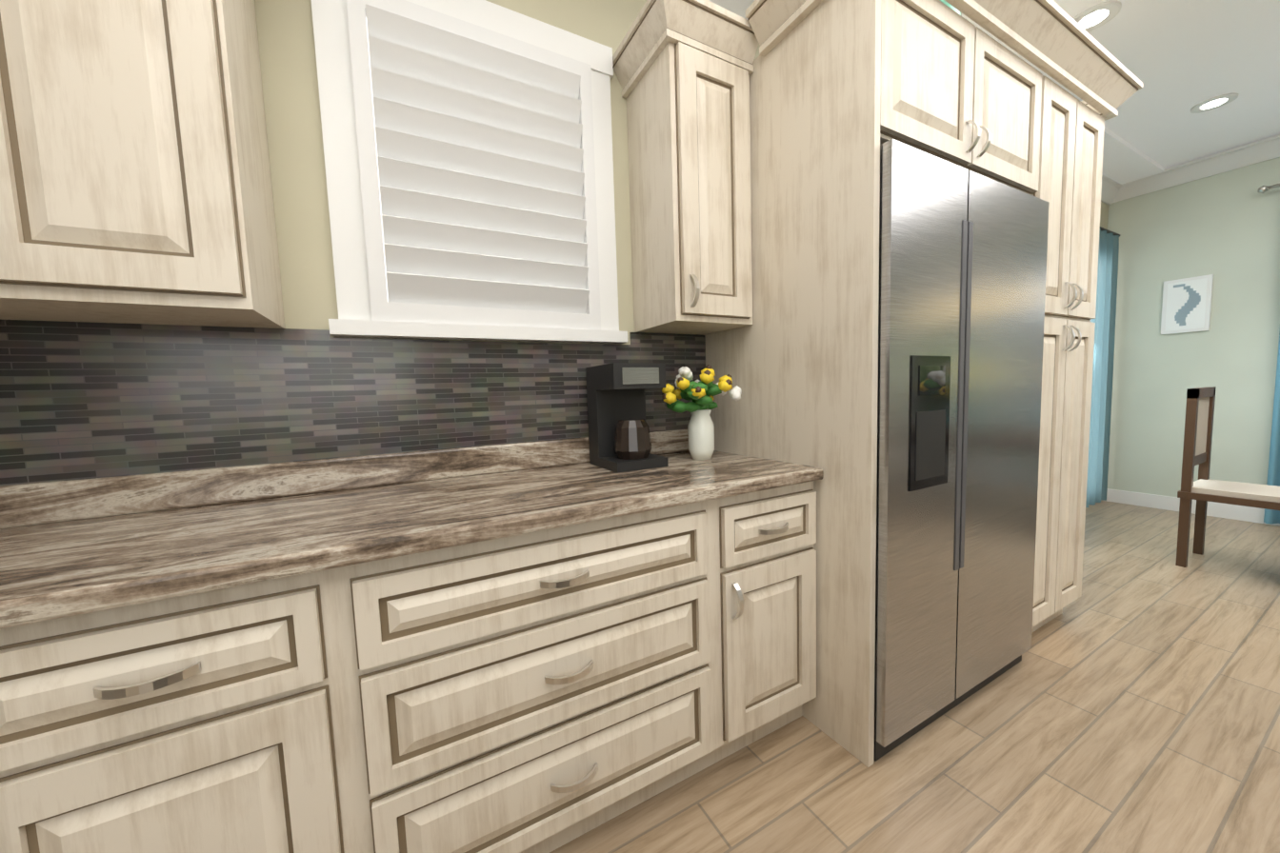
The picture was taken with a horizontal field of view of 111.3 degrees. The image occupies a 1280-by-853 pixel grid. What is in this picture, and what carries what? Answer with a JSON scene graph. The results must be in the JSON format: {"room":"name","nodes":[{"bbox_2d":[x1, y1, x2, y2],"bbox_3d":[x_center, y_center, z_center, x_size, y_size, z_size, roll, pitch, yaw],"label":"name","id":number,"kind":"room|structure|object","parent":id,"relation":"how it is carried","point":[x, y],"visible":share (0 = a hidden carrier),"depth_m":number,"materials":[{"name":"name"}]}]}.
{"room":"kitchen","nodes":[
{"label":"kitchen","id":0,"kind":"room"},
{"bbox_2d":[254,0,1108,344],"bbox_3d":[0.855,-0.488,2.307,8.190,2.930,0.100,-4,5,-28],"label":"wall","id":1,"kind":"structure","parent":0,"point":[294,135],"depth_m":1.26,"materials":[{"name":"beige paint"}]},
{"bbox_2d":[0,0,293,335],"bbox_3d":[-1.319,-0.735,0.862,0.845,0.991,0.328,-4,5,-28],"label":"upper cabinet","id":2,"kind":"object","parent":1,"relation":"attached to","point":[136,190],"depth_m":0.87,"materials":[{"name":"beige wood"}]},
{"bbox_2d":[0,426,688,529],"bbox_3d":[-0.862,0.140,1.339,2.654,0.098,0.022,-4,5,-28],"label":"backsplash","id":3,"kind":"structure","parent":1,"relation":"attached to","point":[37,502],"depth_m":1.23,"materials":[{"name":"brown stone"}]},
{"bbox_2d":[311,0,627,343],"bbox_3d":[-0.498,-0.841,1.457,0.955,1.090,0.063,-4,5,-28],"label":"window shutters","id":4,"kind":"object","parent":1,"relation":"attached to","point":[468,153],"visible":1,"depth_m":1.41,"materials":[{"name":"white wood"}]},
{"bbox_2d":[620,0,758,339],"bbox_3d":[0.192,-0.880,1.675,0.349,0.994,0.328,-4,5,-28],"label":"upper cabinet","id":5,"kind":"object","parent":1,"relation":"attached to","point":[685,85],"depth_m":1.54,"materials":[{"name":"beige wood"}]},
{"bbox_2d":[708,0,1123,501],"bbox_3d":[0.903,-0.476,2.220,7.990,2.915,0.100,-4,5,-28],"label":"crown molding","id":6,"kind":"structure","parent":1,"relation":"attached to","point":[1112,191],"depth_m":3.80,"materials":[{"name":"white"}]},
{"bbox_2d":[549,500,1279,852],"bbox_3d":[2.377,1.188,-0.279,8.190,0.100,6.270,-4,5,-28],"label":"floor","id":7,"kind":"structure","parent":0,"point":[1130,703],"depth_m":1.39,"materials":[{"name":"brown wood"}]},
{"bbox_2d":[0,571,365,852],"bbox_3d":[-1.148,0.719,0.885,1.000,0.880,0.608,-4,5,-28],"label":"base cabinet","id":8,"kind":"object","parent":7,"relation":"on","point":[269,583],"depth_m":0.74,"materials":[{"name":"beige wood"}]},
{"bbox_2d":[339,499,727,852],"bbox_3d":[-0.311,0.656,1.337,0.906,0.880,0.608,-4,5,-28],"label":"base cabinet","id":9,"kind":"object","parent":7,"relation":"on","point":[523,694],"depth_m":1.03,"materials":[{"name":"beige wood"}]},
{"bbox_2d":[0,449,823,632],"bbox_3d":[-0.714,0.226,1.077,2.654,0.040,0.633,-4,5,-28],"label":"countertop","id":10,"kind":"structure","parent":9,"relation":"on","point":[51,572],"depth_m":0.95,"materials":[{"name":"brown stone"}]},
{"bbox_2d":[585,362,668,473],"bbox_3d":[-0.050,-0.039,1.589,0.200,0.362,0.244,-4,5,-28],"label":"coffee maker","id":11,"kind":"object","parent":10,"relation":"on","point":[619,437],"visible":1,"depth_m":1.53,"materials":[{"name":"black plastic"},{"name":"glass"}]},
{"bbox_2d":[660,364,741,460],"bbox_3d":[0.218,-0.054,1.679,0.311,0.360,0.301,-4,5,-28],"label":"flowers","id":12,"kind":"object","parent":10,"relation":"on","point":[702,392],"visible":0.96,"depth_m":1.63,"materials":[{"name":"green leaf"},{"name":"white and yellow petals"},{"name":"white ceramic"}]},
{"bbox_2d":[723,483,816,756],"bbox_3d":[0.274,0.611,1.653,0.428,0.880,0.608,-4,5,-28],"label":"base cabinet","id":13,"kind":"object","parent":7,"relation":"on","point":[770,537],"depth_m":1.38,"materials":[{"name":"beige wood"}]},
{"bbox_2d":[704,0,1142,767],"bbox_3d":[1.237,-0.243,1.970,1.842,2.470,0.877,-4,5,-28],"label":"cabinet","id":14,"kind":"object","parent":7,"relation":"on","point":[905,360],"visible":1,"depth_m":1.45,"materials":[{"name":"beige wood"}]},
{"bbox_2d":[940,0,961,16],"bbox_3d":[1.141,-1.646,1.774,0.270,0.560,0.266,-4,5,-28],"label":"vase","id":15,"kind":"object","parent":14,"relation":"on","point":[951,7],"visible":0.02,"depth_m":1.65,"materials":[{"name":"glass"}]},
{"bbox_2d":[1175,386,1279,567],"bbox_3d":[3.610,0.317,2.601,0.440,1.100,0.440,-4,5,-28],"label":"chair","id":16,"kind":"object","parent":7,"relation":"on","point":[1203,490],"visible":1,"depth_m":2.68,"materials":[{"name":"brown wood"}]},
{"bbox_2d":[960,0,1279,168],"bbox_3d":[2.279,-1.831,-0.519,8.190,0.100,6.270,-4,5,-28],"label":"ceiling","id":17,"kind":"structure","parent":0,"point":[1179,59],"depth_m":2.51,"materials":[{"name":"white paint"}]},
{"bbox_2d":[1073,0,1121,32],"bbox_3d":[2.201,-1.982,2.126,0.190,0.012,0.190,-4,5,-28],"label":"recessed light","id":18,"kind":"object","parent":17,"relation":"in","point":[1093,17],"visible":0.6,"depth_m":2.10,"materials":[{"name":"white"}]},
{"bbox_2d":[1101,126,1165,184],"bbox_3d":[1.399,-1.955,2.255,6.890,0.035,0.350,-4,5,-28],"label":"soffit ceiling","id":19,"kind":"structure","parent":17,"relation":"attached to","point":[1124,161],"depth_m":3.51,"materials":[{"name":"white paint"}]},
{"bbox_2d":[1190,92,1238,113],"bbox_3d":[3.707,-2.087,2.824,0.190,0.012,0.190,-4,5,-28],"label":"recessed light","id":20,"kind":"object","parent":17,"relation":"in","point":[1213,103],"visible":0.96,"depth_m":2.82,"materials":[{"name":"white"}]},
{"bbox_2d":[1107,157,1279,497],"bbox_3d":[5.904,-0.587,1.473,0.100,2.930,6.170,-4,5,-28],"label":"wall","id":21,"kind":"structure","parent":0,"point":[1224,229],"depth_m":3.63,"materials":[{"name":"paint"}]},
{"bbox_2d":[1160,274,1213,334],"bbox_3d":[4.604,-1.022,3.687,0.024,0.450,0.260,-4,5,-28],"label":"framed picture","id":22,"kind":"object","parent":21,"relation":"attached to","point":[1187,306],"visible":0.98,"depth_m":3.67,"materials":[{"name":"white paper"}]},
{"bbox_2d":[1108,134,1279,526],"bbox_3d":[5.823,-0.572,1.413,0.100,2.915,5.940,-4,5,-28],"label":"crown molding","id":23,"kind":"structure","parent":21,"relation":"attached to","point":[1219,162],"depth_m":3.58,"materials":[{"name":"white"}]},
{"bbox_2d":[1257,183,1279,524],"bbox_3d":[5.084,-0.511,2.742,0.143,2.570,1.518,-4,5,-28],"label":"panels","id":24,"kind":"object","parent":21,"relation":"hanging from","point":[1271,516],"visible":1,"depth_m":3.29,"materials":[{"name":"blue fabric"}]},
{"bbox_3d":[3.250,-0.359,3.543,2.350,2.320,0.028,-4,5,-28],"label":"sliding window","id":25,"kind":"structure","parent":0,"visible":0},
{"bbox_2d":[1085,226,1119,507],"bbox_3d":[3.274,-0.445,3.466,2.530,2.441,0.057,-4,5,-28],"label":"sheer curtain","id":26,"kind":"object","parent":25,"relation":"hanging from","point":[1104,320],"visible":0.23,"depth_m":3.93,"materials":[{"name":"blue fabric"}]}
]}

